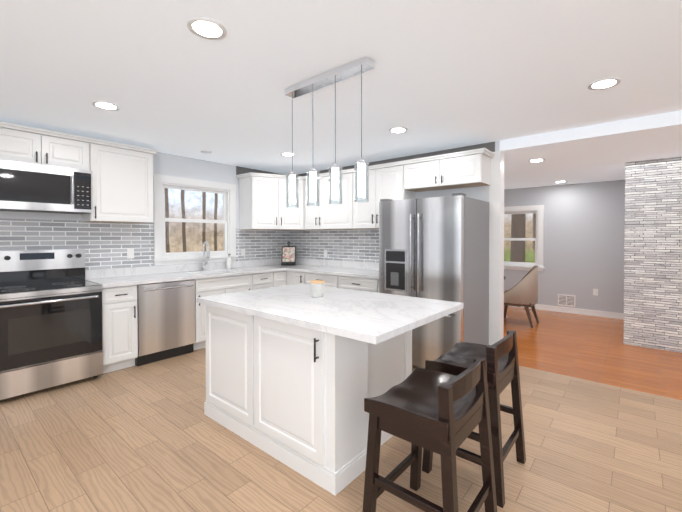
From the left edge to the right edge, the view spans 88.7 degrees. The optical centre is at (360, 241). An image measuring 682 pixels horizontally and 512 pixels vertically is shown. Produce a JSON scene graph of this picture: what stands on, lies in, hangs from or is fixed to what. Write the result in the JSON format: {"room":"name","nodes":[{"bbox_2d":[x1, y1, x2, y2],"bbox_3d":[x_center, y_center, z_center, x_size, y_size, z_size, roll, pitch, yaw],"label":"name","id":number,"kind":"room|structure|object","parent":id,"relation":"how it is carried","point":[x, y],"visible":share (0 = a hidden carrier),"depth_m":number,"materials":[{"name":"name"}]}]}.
{"room":"kitchen","nodes":[
{"label":"kitchen","id":0,"kind":"room"},
{"bbox_2d":[0,152,283,269],"bbox_3d":[-3.752,0.110,3.023,0.142,2.460,8.220,1,1,38],"label":"wall","id":1,"kind":"structure","parent":0,"point":[177,166],"depth_m":4.69,"materials":[{"name":"white paint"}]},
{"bbox_2d":[0,121,91,170],"bbox_3d":[-3.148,-0.884,3.396,0.327,0.320,0.750,1,1,38],"label":"upper cabinet","id":2,"kind":"object","parent":1,"relation":"attached to","point":[18,143],"depth_m":3.31,"materials":[{"name":"white wood"}]},
{"bbox_2d":[0,160,92,213],"bbox_3d":[-3.101,-0.504,3.363,0.445,0.429,0.749,1,1,38],"label":"microwave","id":3,"kind":"object","parent":2,"relation":"attached to","point":[30,187],"visible":1,"depth_m":3.26,"materials":[{"name":"grey metal"}]},
{"bbox_2d":[0,218,153,269],"bbox_3d":[-3.086,0.101,3.752,0.004,0.660,1.590,1,1,38],"label":"tile backsplash","id":4,"kind":"structure","parent":1,"relation":"attached to","point":[105,245],"depth_m":3.86,"materials":[{"name":"grey tile"}]},
{"bbox_2d":[127,249,133,258],"bbox_3d":[-2.749,0.141,4.168,0.007,0.116,0.072,1,1,38],"label":"electrical outlet plate","id":5,"kind":"object","parent":4,"relation":"attached to","point":[130,253],"depth_m":4.16,"materials":[{"name":"white plastic"}]},
{"bbox_2d":[81,141,155,222],"bbox_3d":[-2.727,-0.636,3.931,0.327,0.830,0.604,1,1,38],"label":"upper cabinet","id":6,"kind":"object","parent":1,"relation":"attached to","point":[122,182],"depth_m":3.81,"materials":[{"name":"white wood"}]},
{"bbox_2d":[85,258,280,277],"bbox_3d":[-2.123,0.346,4.957,0.020,0.100,2.926,1,1,38],"label":"backsplash","id":7,"kind":"structure","parent":1,"relation":"attached to","point":[116,272],"depth_m":4.48,"materials":[{"name":"white stone"}]},
{"bbox_2d":[152,174,237,265],"bbox_3d":[-2.262,-0.282,4.833,0.150,1.150,1.175,1,1,38],"label":"window","id":8,"kind":"structure","parent":1,"relation":"in","point":[162,182],"depth_m":4.76,"materials":[{"name":"white wood"}]},
{"bbox_2d":[236,172,287,229],"bbox_3d":[-1.267,-0.591,5.491,0.687,0.800,1.008,1,1,38],"label":"upper cabinet","id":9,"kind":"object","parent":1,"relation":"attached to","point":[262,201],"depth_m":5.21,"materials":[{"name":"white wood"}]},
{"bbox_2d":[236,229,291,260],"bbox_3d":[-1.562,0.041,5.680,0.004,0.489,1.055,1,1,38],"label":"tile backsplash","id":10,"kind":"structure","parent":1,"relation":"attached to","point":[258,244],"depth_m":5.63,"materials":[{"name":"grey tile"}]},
{"bbox_2d":[241,248,244,255],"bbox_3d":[-1.804,0.161,5.365,0.007,0.116,0.072,1,1,38],"label":"electrical outlet plate","id":11,"kind":"object","parent":10,"relation":"attached to","point":[243,249],"depth_m":5.37,"materials":[{"name":"white plastic"}]},
{"bbox_2d":[0,306,681,511],"bbox_3d":[1.195,1.412,1.285,10.200,0.100,11.600,1,1,38],"label":"floor","id":12,"kind":"structure","parent":0,"point":[151,437],"depth_m":2.29,"materials":[{"name":"brown wood"}]},
{"bbox_2d":[0,249,102,399],"bbox_3d":[-2.983,0.712,3.289,0.725,1.250,0.758,1,1,38],"label":"range","id":13,"kind":"object","parent":12,"relation":"on","point":[51,318],"visible":1,"depth_m":3.17,"materials":[{"name":"grey metal"}]},
{"bbox_2d":[92,282,137,373],"bbox_3d":[-2.693,0.891,3.751,0.627,0.880,0.316,1,1,38],"label":"base cabinet","id":14,"kind":"object","parent":12,"relation":"on","point":[120,333],"depth_m":3.56,"materials":[{"name":"white wood"}]},
{"bbox_2d":[85,262,296,289],"bbox_3d":[-1.875,0.418,4.762,0.653,0.038,2.926,1,1,38],"label":"countertop","id":15,"kind":"structure","parent":14,"relation":"on","point":[130,279],"depth_m":4.19,"materials":[{"name":"white stone"}]},
{"bbox_2d":[201,241,209,270],"bbox_3d":[-2.104,0.195,4.785,0.174,0.404,0.096,1,1,38],"label":"faucet","id":16,"kind":"object","parent":15,"relation":"on","point":[208,257],"visible":0.98,"depth_m":4.79,"materials":[{"name":"silver metal"}]},
{"bbox_2d":[226,254,230,268],"bbox_3d":[-1.910,0.283,5.075,0.080,0.221,0.067,1,1,38],"label":"soap dispenser","id":17,"kind":"object","parent":15,"relation":"on","point":[228,263],"visible":1,"depth_m":5.05,"materials":[{"name":"white plastic"}]},
{"bbox_2d":[281,242,295,265],"bbox_3d":[-1.182,0.192,5.751,0.230,0.387,0.176,0,1,-7],"label":"cookbook stand","id":18,"kind":"object","parent":15,"relation":"on","point":[288,258],"visible":1,"depth_m":5.75,"materials":[{"name":"black"}]},
{"bbox_2d":[135,279,194,365],"bbox_3d":[-2.382,0.889,4.098,0.673,0.875,0.607,1,1,38],"label":"dishwasher","id":19,"kind":"object","parent":12,"relation":"on","point":[166,319],"visible":0.77,"depth_m":3.90,"materials":[{"name":"silver metal"}]},
{"bbox_2d":[189,270,252,349],"bbox_3d":[-1.972,0.880,4.664,0.627,0.880,0.782,1,1,38],"label":"base cabinet","id":20,"kind":"object","parent":12,"relation":"on","point":[204,287],"depth_m":4.32,"materials":[{"name":"white wood"}]},
{"bbox_2d":[253,274,272,289],"bbox_3d":[-1.620,0.874,5.110,0.627,0.880,0.356,1,1,38],"label":"base cabinet","id":21,"kind":"object","parent":12,"relation":"on","point":[260,281],"depth_m":4.91,"materials":[{"name":"white wood"}]},
{"bbox_2d":[273,270,284,286],"bbox_3d":[-1.434,0.871,5.345,0.627,0.880,0.243,1,1,38],"label":"base cabinet","id":22,"kind":"object","parent":12,"relation":"on","point":[278,275],"depth_m":5.14,"materials":[{"name":"white wood"}]},
{"bbox_2d":[285,270,304,284],"bbox_3d":[-0.771,0.871,5.360,0.435,0.880,0.627,1,1,38],"label":"base cabinet","id":23,"kind":"object","parent":12,"relation":"on","point":[291,276],"depth_m":5.12,"materials":[{"name":"white wood"}]},
{"bbox_2d":[201,303,411,495],"bbox_3d":[-0.393,0.904,2.633,1.378,0.882,0.982,1,1,38],"label":"kitchen island","id":24,"kind":"object","parent":12,"relation":"on","point":[296,374],"depth_m":2.10,"materials":[{"name":"white wood"}]},
{"bbox_2d":[197,283,463,346],"bbox_3d":[-0.261,0.445,2.544,1.680,0.038,1.050,1,1,38],"label":"island countertop","id":25,"kind":"structure","parent":24,"relation":"on","point":[363,316],"depth_m":2.24,"materials":[{"name":"white stone"}]},
{"bbox_2d":[310,280,324,296],"bbox_3d":[-0.332,0.363,2.695,0.116,0.120,0.116,1,1,38],"label":"candle","id":26,"kind":"object","parent":25,"relation":"on","point":[317,288],"visible":1,"depth_m":2.65,"materials":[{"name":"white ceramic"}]},
{"bbox_2d":[305,274,336,287],"bbox_3d":[-0.350,0.875,5.027,0.640,0.880,0.627,1,1,38],"label":"base cabinet","id":27,"kind":"object","parent":12,"relation":"on","point":[330,280],"depth_m":4.73,"materials":[{"name":"white wood"}]},
{"bbox_2d":[337,274,378,292],"bbox_3d":[0.209,0.881,4.585,0.785,0.880,0.627,1,1,38],"label":"base cabinet","id":28,"kind":"object","parent":12,"relation":"on","point":[362,284],"depth_m":4.35,"materials":[{"name":"white wood"}]},
{"bbox_2d":[285,266,378,277],"bbox_3d":[-0.202,0.416,4.889,1.815,0.038,0.653,1,1,38],"label":"countertop","id":29,"kind":"structure","parent":28,"relation":"on","point":[345,271],"depth_m":4.82,"materials":[{"name":"white stone"}]},
{"bbox_2d":[362,357,496,511],"bbox_3d":[0.330,0.952,1.612,0.462,0.812,0.483,1,1,38],"label":"stool","id":30,"kind":"object","parent":12,"relation":"on","point":[443,415],"visible":1,"depth_m":1.53,"materials":[{"name":"brown wood"}]},
{"bbox_2d":[379,193,488,368],"bbox_3d":[0.817,0.427,3.903,0.957,1.805,0.861,1,1,38],"label":"refrigerator","id":31,"kind":"object","parent":12,"relation":"on","point":[436,248],"visible":0.67,"depth_m":3.55,"materials":[{"name":"grey metal"}]},
{"bbox_2d":[422,330,525,507],"bbox_3d":[0.694,0.946,2.096,0.462,0.812,0.483,1,1,38],"label":"stool","id":32,"kind":"object","parent":12,"relation":"on","point":[502,362],"visible":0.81,"depth_m":2.00,"materials":[{"name":"brown wood"}]},
{"bbox_2d":[504,266,538,327],"bbox_3d":[2.545,0.839,5.615,0.570,0.937,0.517,1,1,38],"label":"dining chair","id":33,"kind":"object","parent":12,"relation":"on","point":[523,292],"visible":0.85,"depth_m":5.37,"materials":[{"name":"beige fabric"}]},
{"bbox_2d":[623,156,681,352],"bbox_3d":[4.394,0.154,4.159,1.960,2.345,0.700,1,1,38],"label":"stone accent wall","id":34,"kind":"structure","parent":12,"relation":"on","point":[653,262],"depth_m":4.31,"materials":[{"name":"grey stone"}]},
{"bbox_2d":[0,0,681,174],"bbox_3d":[0.147,-1.141,-0.073,10.200,0.120,8.220,1,1,38],"label":"ceiling","id":35,"kind":"structure","parent":0,"point":[446,74],"depth_m":2.28,"materials":[{"name":"white paint"}]},
{"bbox_2d":[92,101,119,110],"bbox_3d":[-2.086,-1.115,2.859,0.189,0.005,0.189,0,1,32],"label":"recessed light","id":36,"kind":"object","parent":35,"relation":"in","point":[102,105],"depth_m":2.85,"materials":[{"name":"white plastic"}]},
{"bbox_2d":[201,150,211,153],"bbox_3d":[-1.943,-1.130,4.390,0.128,0.013,0.128,0,1,29],"label":"recessed light","id":37,"kind":"object","parent":35,"relation":"in","point":[203,151],"depth_m":4.38,"materials":[{"name":"white plastic"}]},
{"bbox_2d":[187,17,226,39],"bbox_3d":[-0.792,-1.102,1.804,0.189,0.005,0.189,0,1,32],"label":"recessed light","id":38,"kind":"object","parent":35,"relation":"in","point":[206,28],"depth_m":1.80,"materials":[{"name":"white plastic"}]},
{"bbox_2d":[280,153,294,155],"bbox_3d":[-0.940,-1.136,4.527,0.189,0.005,0.189,0,1,32],"label":"recessed light","id":39,"kind":"object","parent":35,"relation":"in","point":[283,154],"depth_m":4.52,"materials":[{"name":"white plastic"}]},
{"bbox_2d":[284,56,374,207],"bbox_3d":[-0.237,-0.681,2.352,0.762,0.860,0.094,1,1,38],"label":"pendant light","id":40,"kind":"object","parent":35,"relation":"hanging from","point":[349,70],"visible":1,"depth_m":2.29,"materials":[{"name":"glass"}]},
{"bbox_2d":[389,127,407,132],"bbox_3d":[0.383,-1.123,3.509,0.189,0.005,0.189,0,1,32],"label":"recessed light","id":41,"kind":"object","parent":35,"relation":"in","point":[397,129],"depth_m":3.51,"materials":[{"name":"white"}]},
{"bbox_2d":[588,78,620,89],"bbox_3d":[1.717,-1.110,2.451,0.189,0.005,0.189,0,1,32],"label":"recessed light","id":42,"kind":"object","parent":35,"relation":"in","point":[606,83],"depth_m":2.44,"materials":[{"name":"white plastic"}]},
{"bbox_2d":[298,141,499,262],"bbox_3d":[0.205,0.085,5.057,3.550,2.460,0.122,1,1,38],"label":"wall","id":43,"kind":"structure","parent":0,"point":[480,193],"depth_m":4.25,"materials":[{"name":"white paint"}]},
{"bbox_2d":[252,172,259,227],"bbox_3d":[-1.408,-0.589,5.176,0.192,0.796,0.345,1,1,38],"label":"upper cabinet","id":44,"kind":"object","parent":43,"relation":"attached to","point":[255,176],"depth_m":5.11,"materials":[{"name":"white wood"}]},
{"bbox_2d":[284,175,303,229],"bbox_3d":[-1.057,-0.591,5.335,0.192,0.796,0.344,1,1,38],"label":"upper cabinet","id":45,"kind":"object","parent":43,"relation":"attached to","point":[293,217],"depth_m":5.35,"materials":[{"name":"white wood"}]},
{"bbox_2d":[304,176,319,229],"bbox_3d":[-0.652,-0.590,5.445,0.334,0.800,0.318,1,1,38],"label":"upper cabinet","id":46,"kind":"object","parent":43,"relation":"attached to","point":[311,213],"depth_m":5.33,"materials":[{"name":"white wood"}]},
{"bbox_2d":[292,229,378,262],"bbox_3d":[-0.249,0.045,5.337,2.490,0.489,0.004,1,1,38],"label":"tile backsplash","id":47,"kind":"structure","parent":43,"relation":"attached to","point":[360,245],"depth_m":5.39,"materials":[{"name":"grey tile"}]},
{"bbox_2d":[296,258,378,269],"bbox_3d":[-0.254,0.341,5.333,2.448,0.100,0.020,1,1,38],"label":"backsplash","id":48,"kind":"structure","parent":43,"relation":"attached to","point":[300,262],"depth_m":5.40,"materials":[{"name":"white stone"}]},
{"bbox_2d":[320,169,363,229],"bbox_3d":[-0.264,-0.586,5.138,0.656,0.800,0.318,1,1,38],"label":"upper cabinet","id":49,"kind":"object","parent":43,"relation":"attached to","point":[333,216],"depth_m":4.99,"materials":[{"name":"white wood"}]},
{"bbox_2d":[352,160,415,228],"bbox_3d":[0.311,-0.581,4.684,0.810,0.800,0.318,1,1,38],"label":"upper cabinet","id":50,"kind":"object","parent":43,"relation":"attached to","point":[386,181],"depth_m":4.55,"materials":[{"name":"white wood"}]},
{"bbox_2d":[404,148,491,191],"bbox_3d":[1.012,-0.809,4.128,0.955,0.330,0.318,1,1,38],"label":"upper cabinet","id":51,"kind":"object","parent":43,"relation":"attached to","point":[455,170],"depth_m":3.96,"materials":[{"name":"white wood"}]},
{"bbox_2d":[489,151,503,344],"bbox_3d":[1.562,0.156,3.990,0.124,2.344,0.147,1,1,38],"label":"trim","id":52,"kind":"structure","parent":43,"relation":"attached to","point":[496,260],"depth_m":3.93,"materials":[{"name":"white"}]},
{"bbox_2d":[504,180,624,312],"bbox_3d":[4.709,0.134,5.719,10.200,2.345,0.140,1,1,38],"label":"wall","id":53,"kind":"structure","parent":0,"point":[584,235],"depth_m":6.23,"materials":[{"name":"grey paint"}]},
{"bbox_2d":[504,205,544,270],"bbox_3d":[3.026,-0.074,6.989,1.230,1.260,0.150,1,1,38],"label":"window","id":54,"kind":"structure","parent":53,"relation":"in","point":[538,210],"depth_m":6.77,"materials":[{"name":"white wood"}]},
{"bbox_2d":[504,304,623,319],"bbox_3d":[4.659,1.257,5.669,10.200,0.100,0.022,1,1,38],"label":"baseboard","id":55,"kind":"structure","parent":53,"relation":"attached to","point":[615,315],"depth_m":6.24,"materials":[{"name":"white wood"}]},
{"bbox_2d":[558,294,574,306],"bbox_3d":[3.776,1.073,6.372,0.280,0.210,0.009,1,1,38],"label":"air vent","id":56,"kind":"object","parent":53,"relation":"in","point":[566,300],"visible":1,"depth_m":6.37,"materials":[{"name":"white metal"}]},
{"bbox_2d":[593,289,597,295],"bbox_3d":[4.123,0.881,6.099,0.072,0.116,0.005,1,1,38],"label":"electrical outlet plate","id":57,"kind":"object","parent":53,"relation":"attached to","point":[595,291],"depth_m":6.10,"materials":[{"name":"white plastic"}]},
{"bbox_2d":[500,110,681,152],"bbox_3d":[4.129,-1.049,1.944,6.450,0.115,0.120,1,1,38],"label":"header beam","id":58,"kind":"structure","parent":0,"point":[664,121],"depth_m":3.34,"materials":[{"name":"white paint"}]},
{"bbox_2d":[504,127,681,189],"bbox_3d":[3.742,-1.153,4.479,10.200,0.260,3.380,1,1,38],"label":"ceiling","id":59,"kind":"structure","parent":0,"point":[600,160],"depth_m":4.26,"materials":[{"name":"white paint"}]},
{"bbox_2d":[528,159,544,161],"bbox_3d":[2.211,-1.018,4.365,0.189,0.005,0.189,0,1,14],"label":"recessed light","id":60,"kind":"object","parent":59,"relation":"in","point":[533,160],"depth_m":4.36,"materials":[{"name":"white plastic"}]},
{"label":"outside","id":61,"kind":"structure","parent":0,"visible":0},
{"bbox_2d":[164,188,223,252],"bbox_3d":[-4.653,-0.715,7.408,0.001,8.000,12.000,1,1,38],"label":"woods","id":62,"kind":"object","parent":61,"point":[181,234],"depth_m":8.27,"materials":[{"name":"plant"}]},
{"bbox_2d":[510,214,525,261],"bbox_3d":[4.697,-1.750,10.204,1.866,7.004,0.406,1,1,38],"label":"tree","id":63,"kind":"object","parent":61,"point":[515,230],"depth_m":10.10,"materials":[{"name":"brown plant"}]},
{"bbox_2d":[504,213,535,262],"bbox_3d":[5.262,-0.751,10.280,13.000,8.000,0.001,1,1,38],"label":"woods","id":64,"kind":"object","parent":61,"point":[530,230],"depth_m":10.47,"materials":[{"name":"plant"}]}
]}

